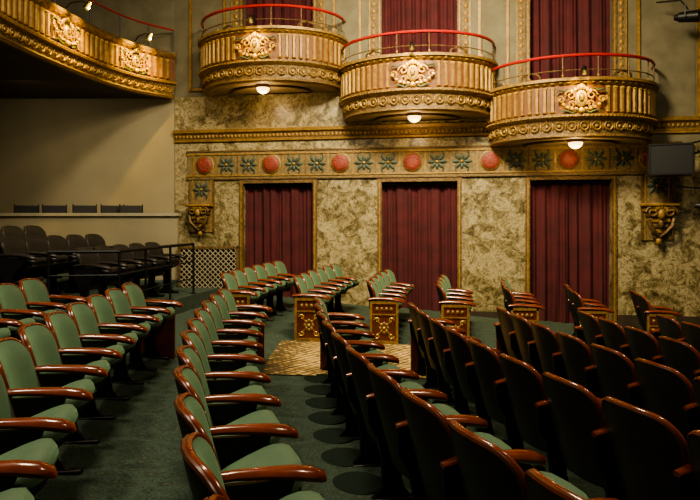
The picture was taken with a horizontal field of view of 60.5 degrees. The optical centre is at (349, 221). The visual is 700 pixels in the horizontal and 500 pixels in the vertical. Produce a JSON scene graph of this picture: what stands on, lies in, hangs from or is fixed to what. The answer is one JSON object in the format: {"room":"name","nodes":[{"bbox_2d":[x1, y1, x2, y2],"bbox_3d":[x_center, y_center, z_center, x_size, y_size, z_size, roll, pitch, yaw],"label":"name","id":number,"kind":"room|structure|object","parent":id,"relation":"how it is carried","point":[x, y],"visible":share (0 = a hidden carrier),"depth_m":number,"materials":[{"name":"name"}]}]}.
{"room":"auditorium","nodes":[
{"label":"auditorium","id":0,"kind":"room"},
{"bbox_2d":[0,0,173,212],"bbox_3d":[-6.690,-2.300,13.300,5.820,9.800,0.200,0,0,0],"label":"wall","id":1,"kind":"structure","parent":0,"point":[54,151],"depth_m":13.20,"materials":[{"name":"beige paint"}]},
{"bbox_2d":[0,0,176,98],"bbox_3d":[-6.618,-3.438,7.835,5.764,1.516,10.741,0,0,0],"label":"balcony","id":2,"kind":"object","parent":1,"relation":"attached to","point":[47,51],"visible":1,"depth_m":11.21,"materials":[{"name":"gold metal"}]},
{"bbox_2d":[0,213,180,279],"bbox_3d":[-6.510,0.710,12.060,6.180,1.780,0.220,0,0,0],"label":"wall","id":3,"kind":"structure","parent":0,"point":[126,229],"depth_m":12.00,"materials":[{"name":"beige paint"}]},
{"bbox_2d":[35,296,605,499],"bbox_3d":[0.000,1.712,6.750,20.000,1.525,17.500,0,0,0],"label":"floor","id":4,"kind":"structure","parent":0,"point":[138,455],"depth_m":4.72,"materials":[{"name":"green carpet"}]},
{"bbox_2d":[0,487,34,499],"bbox_3d":[-1.354,1.178,2.008,0.610,0.963,0.591,0,0,-19],"label":"seat","id":5,"kind":"object","parent":4,"relation":"on","point":[22,493],"visible":1,"depth_m":2.17,"materials":[{"name":"fabric"}]},
{"bbox_2d":[0,313,34,338],"bbox_3d":[-3.219,1.104,5.534,0.610,0.963,0.591,0,0,-6],"label":"seat","id":6,"kind":"object","parent":4,"relation":"on","point":[12,325],"visible":0.38,"depth_m":5.33,"materials":[{"name":"fabric"}]},
{"bbox_2d":[0,283,55,339],"bbox_3d":[-3.273,1.104,6.075,0.610,0.963,0.591,0,0,-5],"label":"seat","id":7,"kind":"object","parent":4,"relation":"on","point":[13,305],"visible":0.48,"depth_m":6.02,"materials":[{"name":"fabric"}]},
{"bbox_2d":[0,438,58,495],"bbox_3d":[-1.522,1.178,2.524,0.610,0.963,0.591,0,0,-17],"label":"seat","id":8,"kind":"object","parent":4,"relation":"on","point":[30,465],"visible":0.93,"depth_m":2.40,"materials":[{"name":"fabric"}]},
{"bbox_2d":[0,371,77,454],"bbox_3d":[-1.674,1.178,3.045,0.610,0.963,0.591,0,0,-15],"label":"seat","id":9,"kind":"object","parent":4,"relation":"on","point":[57,423],"visible":0.77,"depth_m":2.83,"materials":[{"name":"fabric"}]},
{"bbox_2d":[0,337,94,499],"bbox_3d":[-1.809,1.178,3.571,0.610,0.963,0.591,0,0,-13],"label":"seat","id":10,"kind":"object","parent":4,"relation":"on","point":[27,396],"visible":0.63,"depth_m":3.42,"materials":[{"name":"fabric"}]},
{"bbox_2d":[18,278,86,313],"bbox_3d":[-3.312,1.104,6.657,0.610,0.963,0.671,0,0,-3],"label":"seat","id":11,"kind":"object","parent":4,"relation":"on","point":[37,297],"visible":0.35,"depth_m":6.65,"materials":[{"name":"fabric"}]},
{"bbox_2d":[18,322,110,474],"bbox_3d":[-1.927,1.178,4.101,0.610,0.963,0.591,0,0,-12],"label":"seat","id":12,"kind":"object","parent":4,"relation":"on","point":[39,339],"visible":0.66,"depth_m":3.89,"materials":[{"name":"fabric"}]},
{"bbox_2d":[43,311,124,443],"bbox_3d":[-2.029,1.178,4.635,0.610,0.963,0.591,0,0,-10],"label":"seat","id":13,"kind":"object","parent":4,"relation":"on","point":[71,350],"visible":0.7,"depth_m":4.41,"materials":[{"name":"fabric"}]},
{"bbox_2d":[66,302,137,419],"bbox_3d":[-2.114,1.178,5.171,0.610,0.963,0.591,0,0,-8],"label":"seat","id":14,"kind":"object","parent":4,"relation":"on","point":[84,317],"visible":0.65,"depth_m":4.93,"materials":[{"name":"fabric"}]},
{"bbox_2d":[0,273,219,314],"bbox_3d":[-5.924,1.410,10.098,7.332,1.580,6.185,0,0,0],"label":"platform","id":15,"kind":"object","parent":4,"relation":"on","point":[189,301],"visible":0.08,"depth_m":10.76,"materials":[{"name":"green carpet"}]},
{"bbox_2d":[0,225,25,284],"bbox_3d":[-5.364,0.538,9.831,0.610,0.963,0.591,0,0,6],"label":"seat","id":16,"kind":"object","parent":15,"relation":"on","point":[8,231],"visible":0.29,"depth_m":9.90,"materials":[{"name":"black plastic"}]},
{"bbox_2d":[0,237,46,283],"bbox_3d":[-4.521,0.688,8.362,0.610,0.963,0.591,0,0,2],"label":"seat","id":17,"kind":"object","parent":15,"relation":"on","point":[16,264],"visible":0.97,"depth_m":8.18,"materials":[{"name":"black plastic"}]},
{"bbox_2d":[23,225,61,280],"bbox_3d":[-5.294,0.538,10.396,0.610,0.963,0.642,0,0,8],"label":"seat","id":18,"kind":"object","parent":15,"relation":"on","point":[30,230],"visible":0.27,"depth_m":10.47,"materials":[{"name":"black plastic"}]},
{"bbox_2d":[24,236,68,277],"bbox_3d":[-4.492,0.688,8.905,0.610,0.963,0.591,0,0,4],"label":"seat","id":19,"kind":"object","parent":15,"relation":"on","point":[37,246],"visible":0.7,"depth_m":8.88,"materials":[{"name":"black leather"}]},
{"bbox_2d":[46,235,78,294],"bbox_3d":[-4.448,0.688,9.447,0.610,0.963,0.591,0,0,6],"label":"seat","id":20,"kind":"object","parent":15,"relation":"on","point":[55,242],"visible":0.52,"depth_m":9.32,"materials":[{"name":"black leather"}]},
{"bbox_2d":[65,234,87,292],"bbox_3d":[-4.389,0.688,9.987,0.610,0.963,0.591,0,0,7],"label":"seat","id":21,"kind":"object","parent":15,"relation":"on","point":[74,241],"visible":0.41,"depth_m":9.84,"materials":[{"name":"black leather"}]},
{"bbox_2d":[73,247,117,303],"bbox_3d":[-3.563,0.838,8.521,0.610,0.963,0.591,0,0,3],"label":"seat","id":22,"kind":"object","parent":15,"relation":"on","point":[89,264],"visible":0.8,"depth_m":8.27,"materials":[{"name":"black leather"}]},
{"bbox_2d":[85,234,115,285],"bbox_3d":[-4.311,0.688,10.551,0.610,0.963,0.642,0,0,9],"label":"seat","id":23,"kind":"object","parent":15,"relation":"on","point":[93,240],"visible":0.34,"depth_m":10.61,"materials":[{"name":"black leather"}]},
{"bbox_2d":[94,245,136,295],"bbox_3d":[-3.528,0.838,9.063,0.610,0.963,0.591,0,0,5],"label":"seat","id":24,"kind":"object","parent":15,"relation":"on","point":[109,259],"visible":0.53,"depth_m":8.97,"materials":[{"name":"black leather"}]},
{"bbox_2d":[47,243,196,303],"bbox_3d":[-3.073,0.837,9.291,0.879,0.922,3.233,0,0,22],"label":"metal railing","id":25,"kind":"object","parent":15,"relation":"on","point":[145,249],"visible":0.74,"depth_m":8.84,"materials":[{"name":"black metal"}]},
{"bbox_2d":[112,244,151,289],"bbox_3d":[-3.477,0.838,9.604,0.610,0.963,0.591,0,0,6],"label":"seat","id":26,"kind":"object","parent":15,"relation":"on","point":[127,257],"visible":0.49,"depth_m":9.58,"materials":[{"name":"black plastic"}]},
{"bbox_2d":[129,243,165,298],"bbox_3d":[-3.410,0.838,10.144,0.610,0.963,0.591,0,0,8],"label":"seat","id":27,"kind":"object","parent":15,"relation":"on","point":[137,255],"visible":0.54,"depth_m":10.03,"materials":[{"name":"black plastic"}]},
{"bbox_2d":[145,242,186,296],"bbox_3d":[-3.324,0.838,10.706,0.610,0.963,0.642,0,0,10],"label":"seat","id":28,"kind":"object","parent":15,"relation":"on","point":[158,254],"visible":0.66,"depth_m":10.68,"materials":[{"name":"black plastic"}]},
{"bbox_2d":[178,246,238,288],"bbox_3d":[-2.806,0.990,11.905,1.220,1.044,0.065,0,0,3],"label":"lattice screen","id":29,"kind":"object","parent":15,"relation":"attached to","point":[210,261],"visible":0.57,"depth_m":11.91,"materials":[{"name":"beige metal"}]},
{"bbox_2d":[86,294,150,400],"bbox_3d":[-2.182,1.178,5.710,0.610,0.963,0.591,0,0,-6],"label":"seat","id":30,"kind":"object","parent":4,"relation":"on","point":[102,307],"visible":0.55,"depth_m":5.46,"materials":[{"name":"fabric"}]},
{"bbox_2d":[104,288,162,384],"bbox_3d":[-2.233,1.178,6.250,0.610,0.963,0.591,0,0,-4],"label":"seat","id":31,"kind":"object","parent":4,"relation":"on","point":[119,300],"visible":0.55,"depth_m":6.00,"materials":[{"name":"fabric"}]},
{"bbox_2d":[121,283,182,370],"bbox_3d":[-2.269,1.178,6.832,0.610,0.963,0.671,0,0,-3],"label":"seat","id":32,"kind":"object","parent":4,"relation":"on","point":[160,343],"visible":0.71,"depth_m":7.06,"materials":[{"name":"fabric"}]},
{"bbox_2d":[180,330,270,394],"bbox_3d":[-0.881,1.251,4.229,0.610,0.963,0.591,0,0,-12],"label":"seat","id":33,"kind":"object","parent":4,"relation":"on","point":[226,382],"visible":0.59,"depth_m":3.99,"materials":[{"name":"fabric"}]},
{"bbox_2d":[186,318,265,379],"bbox_3d":[-0.986,1.251,4.761,0.610,0.963,0.591,0,0,-10],"label":"seat","id":34,"kind":"object","parent":4,"relation":"on","point":[230,362],"visible":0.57,"depth_m":4.52,"materials":[{"name":"fabric"}]},
{"bbox_2d":[193,308,262,360],"bbox_3d":[-1.072,1.251,5.297,0.610,0.963,0.591,0,0,-8],"label":"seat","id":35,"kind":"object","parent":4,"relation":"on","point":[230,346],"visible":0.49,"depth_m":5.05,"materials":[{"name":"fabric"}]},
{"bbox_2d":[176,345,280,425],"bbox_3d":[-0.760,1.251,3.700,0.610,0.963,0.591,0,0,-14],"label":"seat","id":36,"kind":"object","parent":4,"relation":"on","point":[224,409],"visible":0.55,"depth_m":3.47,"materials":[{"name":"fabric"}]},
{"bbox_2d":[201,300,263,345],"bbox_3d":[-1.140,1.251,5.835,0.610,0.963,0.591,0,0,-6],"label":"seat","id":37,"kind":"object","parent":4,"relation":"on","point":[223,333],"visible":0.42,"depth_m":5.59,"materials":[{"name":"fabric"}]},
{"bbox_2d":[173,365,298,469],"bbox_3d":[-0.620,1.251,3.176,0.610,0.963,0.591,0,0,-16],"label":"seat","id":38,"kind":"object","parent":4,"relation":"on","point":[233,441],"visible":0.54,"depth_m":2.95,"materials":[{"name":"fabric"}]},
{"bbox_2d":[209,294,264,331],"bbox_3d":[-1.190,1.251,6.376,0.610,0.963,0.591,0,0,-4],"label":"seat","id":39,"kind":"object","parent":4,"relation":"on","point":[228,323],"visible":0.43,"depth_m":6.13,"materials":[{"name":"fabric"}]},
{"bbox_2d":[220,272,259,308],"bbox_3d":[-1.594,1.223,8.783,0.612,0.963,0.623,0,0,4],"label":"seat","id":40,"kind":"object","parent":4,"relation":"on","point":[229,282],"visible":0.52,"depth_m":8.57,"materials":[{"name":"fabric"}]},
{"bbox_2d":[217,288,272,358],"bbox_3d":[-1.223,1.251,6.957,0.610,0.963,0.671,0,0,-2],"label":"seat","id":41,"kind":"object","parent":4,"relation":"on","point":[254,311],"visible":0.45,"depth_m":7.08,"materials":[{"name":"fabric"}]},
{"bbox_2d":[231,269,268,303],"bbox_3d":[-1.545,1.223,9.338,0.610,0.963,0.591,0,0,6],"label":"seat","id":42,"kind":"object","parent":4,"relation":"on","point":[240,277],"visible":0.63,"depth_m":9.25,"materials":[{"name":"fabric"}]},
{"bbox_2d":[174,392,326,499],"bbox_3d":[-0.463,1.251,2.657,0.610,0.963,0.591,0,0,-18],"label":"seat","id":43,"kind":"object","parent":4,"relation":"on","point":[273,471],"visible":0.66,"depth_m":2.45,"materials":[{"name":"fabric"}]},
{"bbox_2d":[180,432,323,499],"bbox_3d":[-0.289,1.251,2.143,0.610,0.963,0.591,0,0,-20],"label":"seat","id":44,"kind":"object","parent":4,"relation":"on","point":[201,464],"visible":0.96,"depth_m":2.04,"materials":[{"name":"fabric"}]},
{"bbox_2d":[242,267,276,303],"bbox_3d":[-1.479,1.223,9.877,0.610,0.963,0.591,0,0,8],"label":"seat","id":45,"kind":"object","parent":4,"relation":"on","point":[251,276],"visible":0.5,"depth_m":9.81,"materials":[{"name":"fabric"}]},
{"bbox_2d":[252,264,285,320],"bbox_3d":[-1.395,1.223,10.413,0.610,0.963,0.591,0,0,10],"label":"seat","id":46,"kind":"object","parent":4,"relation":"on","point":[260,271],"visible":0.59,"depth_m":10.29,"materials":[{"name":"fabric"}]},
{"bbox_2d":[262,262,293,315],"bbox_3d":[-1.295,1.223,10.946,0.610,0.963,0.591,0,0,12],"label":"seat","id":47,"kind":"object","parent":4,"relation":"on","point":[270,269],"visible":0.62,"depth_m":10.74,"materials":[{"name":"fabric"}]},
{"bbox_2d":[273,260,299,311],"bbox_3d":[-1.176,1.223,11.476,0.610,0.963,0.591,0,0,14],"label":"seat","id":48,"kind":"object","parent":4,"relation":"on","point":[280,267],"visible":0.52,"depth_m":11.25,"materials":[{"name":"fabric"}]},
{"bbox_2d":[292,276,330,341],"bbox_3d":[-0.557,1.294,8.954,0.612,0.963,0.623,0,0,5],"label":"seat","id":49,"kind":"object","parent":4,"relation":"on","point":[306,327],"visible":0.94,"depth_m":8.67,"materials":[{"name":"fabric"}]},
{"bbox_2d":[299,273,334,301],"bbox_3d":[-0.499,1.294,9.508,0.610,0.963,0.591,0,0,7],"label":"seat","id":50,"kind":"object","parent":4,"relation":"on","point":[309,283],"visible":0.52,"depth_m":9.35,"materials":[{"name":"fabric"}]},
{"bbox_2d":[307,270,340,297],"bbox_3d":[-0.423,1.294,10.044,0.610,0.963,0.591,0,0,9],"label":"seat","id":51,"kind":"object","parent":4,"relation":"on","point":[314,276],"visible":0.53,"depth_m":9.91,"materials":[{"name":"fabric"}]},
{"bbox_2d":[314,268,346,307],"bbox_3d":[-0.328,1.294,10.578,0.610,0.963,0.591,0,0,11],"label":"seat","id":52,"kind":"object","parent":4,"relation":"on","point":[321,273],"visible":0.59,"depth_m":10.44,"materials":[{"name":"fabric"}]},
{"bbox_2d":[322,265,352,311],"bbox_3d":[-0.215,1.294,11.109,0.610,0.963,0.591,0,0,13],"label":"seat","id":53,"kind":"object","parent":4,"relation":"on","point":[329,271],"visible":0.54,"depth_m":10.91,"materials":[{"name":"fabric"}]},
{"bbox_2d":[313,296,368,384],"bbox_3d":[-0.115,1.328,6.792,0.610,0.963,0.671,0,0,-3],"label":"seat","id":54,"kind":"object","parent":4,"relation":"on","point":[342,321],"visible":0.31,"depth_m":6.93,"materials":[{"name":"wood"}]},
{"bbox_2d":[304,374,380,494],"bbox_3d":[-0.029,1.739,4.684,0.492,0.010,4.410,0,0,-11],"label":"floor vent","id":55,"kind":"object","parent":4,"relation":"in","point":[353,482],"visible":0.8,"depth_m":4.72,"materials":[{"name":"grey metal"}]},
{"bbox_2d":[314,303,374,398],"bbox_3d":[-0.072,1.328,6.212,0.610,0.963,0.591,0,0,-5],"label":"seat","id":56,"kind":"object","parent":4,"relation":"on","point":[357,334],"visible":0.36,"depth_m":5.95,"materials":[{"name":"wood"}]},
{"bbox_2d":[330,264,359,312],"bbox_3d":[-0.083,1.294,11.635,0.610,0.963,0.591,0,0,15],"label":"seat","id":57,"kind":"object","parent":4,"relation":"on","point":[336,268],"visible":0.57,"depth_m":11.41,"materials":[{"name":"fabric"}]},
{"bbox_2d":[316,311,384,415],"bbox_3d":[-0.013,1.328,5.673,0.610,0.963,0.591,0,0,-7],"label":"seat","id":58,"kind":"object","parent":4,"relation":"on","point":[365,345],"visible":0.35,"depth_m":5.40,"materials":[{"name":"wood"}]},
{"bbox_2d":[322,320,399,439],"bbox_3d":[0.066,1.328,5.137,0.610,0.963,0.591,0,0,-9],"label":"seat","id":59,"kind":"object","parent":4,"relation":"on","point":[378,358],"visible":0.35,"depth_m":4.87,"materials":[{"name":"wood"}]},
{"bbox_2d":[331,331,419,466],"bbox_3d":[0.164,1.328,4.604,0.610,0.963,0.591,0,0,-11],"label":"seat","id":60,"kind":"object","parent":4,"relation":"on","point":[369,456],"visible":0.53,"depth_m":4.34,"materials":[{"name":"wood"}]},
{"bbox_2d":[366,280,405,344],"bbox_3d":[0.545,1.370,9.136,0.612,0.963,0.623,0,0,6],"label":"seat","id":61,"kind":"object","parent":4,"relation":"on","point":[383,310],"visible":0.95,"depth_m":8.85,"materials":[{"name":"fabric"}]},
{"bbox_2d":[345,345,447,499],"bbox_3d":[0.281,1.328,4.075,0.610,0.963,0.591,0,0,-13],"label":"seat","id":62,"kind":"object","parent":4,"relation":"on","point":[392,487],"visible":0.45,"depth_m":3.81,"materials":[{"name":"wood"}]},
{"bbox_2d":[367,363,487,499],"bbox_3d":[0.417,1.328,3.550,0.610,0.963,0.591,0,0,-15],"label":"seat","id":63,"kind":"object","parent":4,"relation":"on","point":[387,394],"visible":0.62,"depth_m":3.34,"materials":[{"name":"wood"}]},
{"bbox_2d":[407,302,466,390],"bbox_3d":[0.963,1.404,6.873,0.610,0.963,0.671,0,0,-3],"label":"seat","id":64,"kind":"object","parent":4,"relation":"on","point":[419,360],"visible":0.49,"depth_m":6.80,"materials":[{"name":"fabric"}]},
{"bbox_2d":[416,309,480,405],"bbox_3d":[1.005,1.404,6.293,0.610,0.963,0.591,0,0,-5],"label":"seat","id":65,"kind":"object","parent":4,"relation":"on","point":[443,386],"visible":0.55,"depth_m":6.03,"materials":[{"name":"wood"}]},
{"bbox_2d":[435,283,475,335],"bbox_3d":[1.633,1.444,9.313,0.612,0.963,0.623,0,0,8],"label":"seat","id":66,"kind":"object","parent":4,"relation":"on","point":[457,311],"visible":0.7,"depth_m":9.03,"materials":[{"name":"fabric"}]},
{"bbox_2d":[428,317,500,414],"bbox_3d":[1.066,1.404,5.755,0.610,0.963,0.591,0,0,-7],"label":"seat","id":67,"kind":"object","parent":4,"relation":"on","point":[438,331],"visible":0.51,"depth_m":5.51,"materials":[{"name":"wood"}]},
{"bbox_2d":[399,387,545,499],"bbox_3d":[0.572,1.328,3.031,0.610,0.963,0.591,0,0,-18],"label":"seat","id":68,"kind":"object","parent":4,"relation":"on","point":[430,434],"visible":0.69,"depth_m":2.84,"materials":[{"name":"wood"}]},
{"bbox_2d":[445,327,506,443],"bbox_3d":[1.147,1.404,5.220,0.610,0.963,0.591,0,0,-10],"label":"seat","id":69,"kind":"object","parent":4,"relation":"on","point":[458,343],"visible":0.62,"depth_m":5.00,"materials":[{"name":"wood"}]},
{"bbox_2d":[468,338,545,471],"bbox_3d":[1.250,1.404,4.688,0.610,0.963,0.591,0,0,-12],"label":"seat","id":70,"kind":"object","parent":4,"relation":"on","point":[487,364],"visible":0.57,"depth_m":4.48,"materials":[{"name":"wood"}]},
{"bbox_2d":[493,306,522,360],"bbox_3d":[2.025,1.479,7.051,0.610,0.963,0.671,0,0,-2],"label":"seat","id":71,"kind":"object","parent":4,"relation":"on","point":[506,340],"visible":0.42,"depth_m":6.93,"materials":[{"name":"fabric"}]},
{"bbox_2d":[503,287,545,323],"bbox_3d":[2.740,1.519,9.493,0.612,0.963,0.623,0,0,9],"label":"seat","id":72,"kind":"object","parent":4,"relation":"on","point":[530,312],"visible":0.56,"depth_m":9.21,"materials":[{"name":"wood"}]},
{"bbox_2d":[511,313,542,375],"bbox_3d":[2.063,1.479,6.471,0.610,0.963,0.591,0,0,-5],"label":"seat","id":73,"kind":"object","parent":4,"relation":"on","point":[522,327],"visible":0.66,"depth_m":6.32,"materials":[{"name":"fabric"}]},
{"bbox_2d":[448,419,618,499],"bbox_3d":[0.746,1.328,2.517,0.610,0.963,0.591,0,0,-20],"label":"seat","id":74,"kind":"object","parent":4,"relation":"on","point":[487,472],"visible":0.89,"depth_m":2.36,"materials":[{"name":"wood"}]},
{"bbox_2d":[530,322,567,379],"bbox_3d":[2.121,1.479,5.934,0.610,0.963,0.591,0,0,-7],"label":"seat","id":75,"kind":"object","parent":4,"relation":"on","point":[546,341],"visible":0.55,"depth_m":5.79,"materials":[{"name":"wood"}]},
{"bbox_2d":[499,353,601,481],"bbox_3d":[1.372,1.404,4.161,0.610,0.963,0.591,0,0,-14],"label":"seat","id":76,"kind":"object","parent":4,"relation":"on","point":[524,383],"visible":0.73,"depth_m":3.98,"materials":[{"name":"wood"}]},
{"bbox_2d":[525,468,585,499],"bbox_3d":[0.938,1.328,2.010,0.610,0.963,0.591,0,0,-22],"label":"seat","id":77,"kind":"object","parent":4,"relation":"on","point":[539,487],"visible":1,"depth_m":1.98,"materials":[{"name":"wood"}]},
{"bbox_2d":[556,331,601,397],"bbox_3d":[2.202,1.479,5.399,0.610,0.963,0.591,0,0,-10],"label":"seat","id":78,"kind":"object","parent":4,"relation":"on","point":[579,367],"visible":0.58,"depth_m":5.25,"materials":[{"name":"wood"}]},
{"bbox_2d":[542,372,624,499],"bbox_3d":[1.516,1.404,3.639,0.610,0.963,0.591,0,0,-16],"label":"seat","id":79,"kind":"object","parent":4,"relation":"on","point":[581,432],"visible":0.71,"depth_m":3.48,"materials":[{"name":"wood"}]},
{"bbox_2d":[574,310,604,346],"bbox_3d":[3.070,1.552,7.226,0.610,0.963,0.671,0,0,-2],"label":"seat","id":80,"kind":"object","parent":4,"relation":"on","point":[590,333],"visible":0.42,"depth_m":7.10,"materials":[{"name":"fabric"}]},
{"bbox_2d":[571,290,614,329],"bbox_3d":[3.887,1.596,9.678,0.612,0.963,0.623,0,0,11],"label":"seat","id":81,"kind":"object","parent":4,"relation":"on","point":[598,312],"visible":0.35,"depth_m":9.42,"materials":[{"name":"wood"}]},
{"bbox_2d":[598,317,632,362],"bbox_3d":[3.102,1.552,6.647,0.610,0.963,0.591,0,0,-4],"label":"seat","id":82,"kind":"object","parent":4,"relation":"on","point":[613,334],"visible":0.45,"depth_m":6.51,"materials":[{"name":"fabric"}]},
{"bbox_2d":[590,343,643,408],"bbox_3d":[2.305,1.479,4.869,0.610,0.963,0.591,0,0,-12],"label":"seat","id":83,"kind":"object","parent":4,"relation":"on","point":[615,372],"visible":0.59,"depth_m":4.72,"materials":[{"name":"wood"}]},
{"bbox_2d":[624,326,662,364],"bbox_3d":[3.158,1.552,6.110,0.610,0.963,0.591,0,0,-7],"label":"seat","id":84,"kind":"object","parent":4,"relation":"on","point":[641,343],"visible":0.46,"depth_m":5.99,"materials":[{"name":"fabric"}]},
{"bbox_2d":[601,396,697,499],"bbox_3d":[1.679,1.404,3.123,0.610,0.963,0.591,0,0,-19],"label":"seat","id":85,"kind":"object","parent":4,"relation":"on","point":[650,455],"visible":0.96,"depth_m":2.98,"materials":[{"name":"wood"}]},
{"bbox_2d":[630,290,671,330],"bbox_3d":[5.188,1.673,10.398,0.610,0.963,0.591,0,0,16],"label":"seat","id":86,"kind":"object","parent":4,"relation":"on","point":[633,293],"visible":0.41,"depth_m":10.20,"materials":[{"name":"wood"}]},
{"bbox_2d":[636,293,681,334],"bbox_3d":[5.049,1.673,9.863,0.612,0.963,0.623,0,0,13],"label":"seat","id":87,"kind":"object","parent":4,"relation":"on","point":[648,315],"visible":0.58,"depth_m":9.62,"materials":[{"name":"wood"}]},
{"bbox_2d":[634,358,699,439],"bbox_3d":[2.430,1.479,4.343,0.610,0.963,0.591,0,0,-14],"label":"seat","id":88,"kind":"object","parent":4,"relation":"on","point":[665,392],"visible":0.76,"depth_m":4.19,"materials":[{"name":"wood"}]},
{"bbox_2d":[650,314,684,341],"bbox_3d":[4.116,1.626,7.400,0.610,0.963,0.671,0,0,-1],"label":"seat","id":89,"kind":"object","parent":4,"relation":"on","point":[669,327],"visible":0.22,"depth_m":7.28,"materials":[{"name":"wood"}]},
{"bbox_2d":[658,336,699,383],"bbox_3d":[3.237,1.552,5.576,0.610,0.963,0.591,0,0,-10],"label":"seat","id":90,"kind":"object","parent":4,"relation":"on","point":[678,355],"visible":0.7,"depth_m":5.45,"materials":[{"name":"wood"}]},
{"bbox_2d":[681,321,699,352],"bbox_3d":[4.142,1.626,6.822,0.610,0.963,0.591,0,0,-4],"label":"seat","id":91,"kind":"object","parent":4,"relation":"on","point":[691,332],"visible":0.62,"depth_m":6.79,"materials":[{"name":"fabric"}]},
{"bbox_2d":[686,430,699,499],"bbox_3d":[1.862,1.404,2.613,0.610,0.963,0.591,0,0,-21],"label":"seat","id":92,"kind":"object","parent":4,"relation":"on","point":[693,437],"visible":1,"depth_m":2.75,"materials":[{"name":"wood"}]},
{"bbox_2d":[263,340,425,377],"bbox_3d":[0.344,1.782,7.852,3.004,0.182,1.870,0,0,-10],"label":"floor","id":93,"kind":"structure","parent":0,"point":[289,357],"depth_m":7.64,"materials":[{"name":"gold carpet"}]},
{"bbox_2d":[174,0,699,320],"bbox_3d":[2.235,-2.300,12.921,12.120,9.800,1.500,0,0,10],"label":"wall","id":94,"kind":"structure","parent":0,"point":[667,274],"depth_m":12.23,"materials":[{"name":"paint"}]},
{"bbox_2d":[198,4,348,96],"bbox_3d":[-1.760,-3.388,12.056,3.259,1.665,1.593,0,0,10],"label":"box","id":95,"kind":"object","parent":94,"relation":"attached to","point":[258,59],"visible":0.98,"depth_m":11.77,"materials":[{"name":"paint"}]},
{"bbox_2d":[245,183,312,297],"bbox_3d":[-1.510,0.735,12.970,1.542,3.130,0.125,0,0,8],"label":"door curtain","id":96,"kind":"object","parent":94,"relation":"hanging from","point":[279,217],"visible":0.59,"depth_m":12.97,"materials":[{"name":"red fabric"}]},
{"bbox_2d":[246,0,312,27],"bbox_3d":[-1.508,-4.600,12.977,1.541,3.200,0.144,0,0,10],"label":"curtain","id":97,"kind":"object","parent":94,"relation":"attached to","point":[257,12],"visible":0.22,"depth_m":12.97,"materials":[{"name":"red fabric"}]},
{"bbox_2d":[338,30,497,123],"bbox_3d":[1.232,-2.728,11.547,3.259,1.665,1.593,0,0,10],"label":"box","id":98,"kind":"object","parent":94,"relation":"attached to","point":[414,87],"visible":0.96,"depth_m":11.26,"materials":[{"name":"paint"}]},
{"bbox_2d":[382,0,456,54],"bbox_3d":[1.444,-4.270,12.468,1.541,3.860,0.154,0,0,10],"label":"curtain","id":99,"kind":"object","parent":94,"relation":"attached to","point":[397,15],"visible":0.45,"depth_m":12.47,"materials":[{"name":"red fabric"}]},
{"bbox_2d":[383,182,456,310],"bbox_3d":[1.444,0.735,12.467,1.542,3.130,0.154,0,0,10],"label":"door curtain","id":100,"kind":"object","parent":94,"relation":"hanging from","point":[420,218],"visible":0.77,"depth_m":12.46,"materials":[{"name":"red fabric"}]},
{"bbox_2d":[186,141,681,239],"bbox_3d":[1.472,-0.597,12.241,10.242,1.894,0.099,0,0,10],"label":"frieze","id":101,"kind":"object","parent":94,"relation":"attached to","point":[203,167],"visible":0.98,"depth_m":12.23,"materials":[{"name":"paint"}]},
{"bbox_2d":[185,204,212,235],"bbox_3d":[-3.251,-0.035,12.925,0.560,0.690,0.270,0,0,10],"label":"corbel","id":102,"kind":"object","parent":101,"relation":"attached to","point":[198,211],"visible":1,"depth_m":12.85,"materials":[{"name":"gold metal"}]},
{"bbox_2d":[173,116,699,143],"bbox_3d":[1.468,-1.870,12.225,10.800,0.300,0.130,0,0,10],"label":"trim","id":103,"kind":"structure","parent":94,"relation":"attached to","point":[677,123],"depth_m":12.44,"materials":[{"name":"gold metal"}]},
{"bbox_2d":[189,0,699,322],"bbox_3d":[1.575,-1.885,12.259,10.300,8.770,0.065,0,0,10],"label":"trim","id":104,"kind":"structure","parent":94,"relation":"attached to","point":[670,43],"depth_m":11.92,"materials":[{"name":"gold metal"}]},
{"bbox_2d":[530,180,609,323],"bbox_3d":[4.366,0.735,11.971,1.540,3.130,0.158,0,0,10],"label":"door curtain","id":105,"kind":"object","parent":94,"relation":"hanging from","point":[569,220],"visible":0.79,"depth_m":11.97,"materials":[{"name":"red fabric"}]},
{"bbox_2d":[530,0,609,79],"bbox_3d":[4.367,-3.985,11.973,1.541,4.430,0.149,0,0,10],"label":"curtain","id":106,"kind":"object","parent":94,"relation":"attached to","point":[557,27],"visible":0.52,"depth_m":11.97,"materials":[{"name":"red fabric"}]},
{"bbox_2d":[484,53,658,149],"bbox_3d":[4.155,-2.158,11.050,3.259,1.665,1.593,0,0,10],"label":"box","id":107,"kind":"object","parent":94,"relation":"attached to","point":[574,112],"visible":0.98,"depth_m":10.76,"materials":[{"name":"paint"}]},
{"bbox_2d":[470,311,699,329],"bbox_3d":[1.476,2.075,12.274,10.800,1.050,0.036,0,0,10],"label":"baseboard","id":108,"kind":"structure","parent":94,"relation":"attached to","point":[622,320],"depth_m":11.59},
{"bbox_2d":[639,203,680,244],"bbox_3d":[5.864,0.042,11.355,0.644,0.794,0.310,0,0,10],"label":"corbel","id":109,"kind":"object","parent":94,"relation":"attached to","point":[661,212],"visible":1,"depth_m":11.28,"materials":[{"name":"gold metal"}]},
{"bbox_2d":[646,140,699,176],"bbox_3d":[6.020,-1.158,10.969,1.074,0.636,0.799,0,0,22],"label":"loudspeaker","id":110,"kind":"object","parent":94,"relation":"attached to","point":[667,159],"visible":1,"depth_m":10.69,"materials":[{"name":"black plastic"}]},
{"bbox_2d":[656,0,699,22],"bbox_3d":[5.999,-3.853,10.984,0.715,0.519,0.281,0,0,40],"label":"spotlight","id":111,"kind":"object","parent":94,"relation":"attached to","point":[694,15],"visible":1,"depth_m":10.82,"materials":[{"name":"black metal"}]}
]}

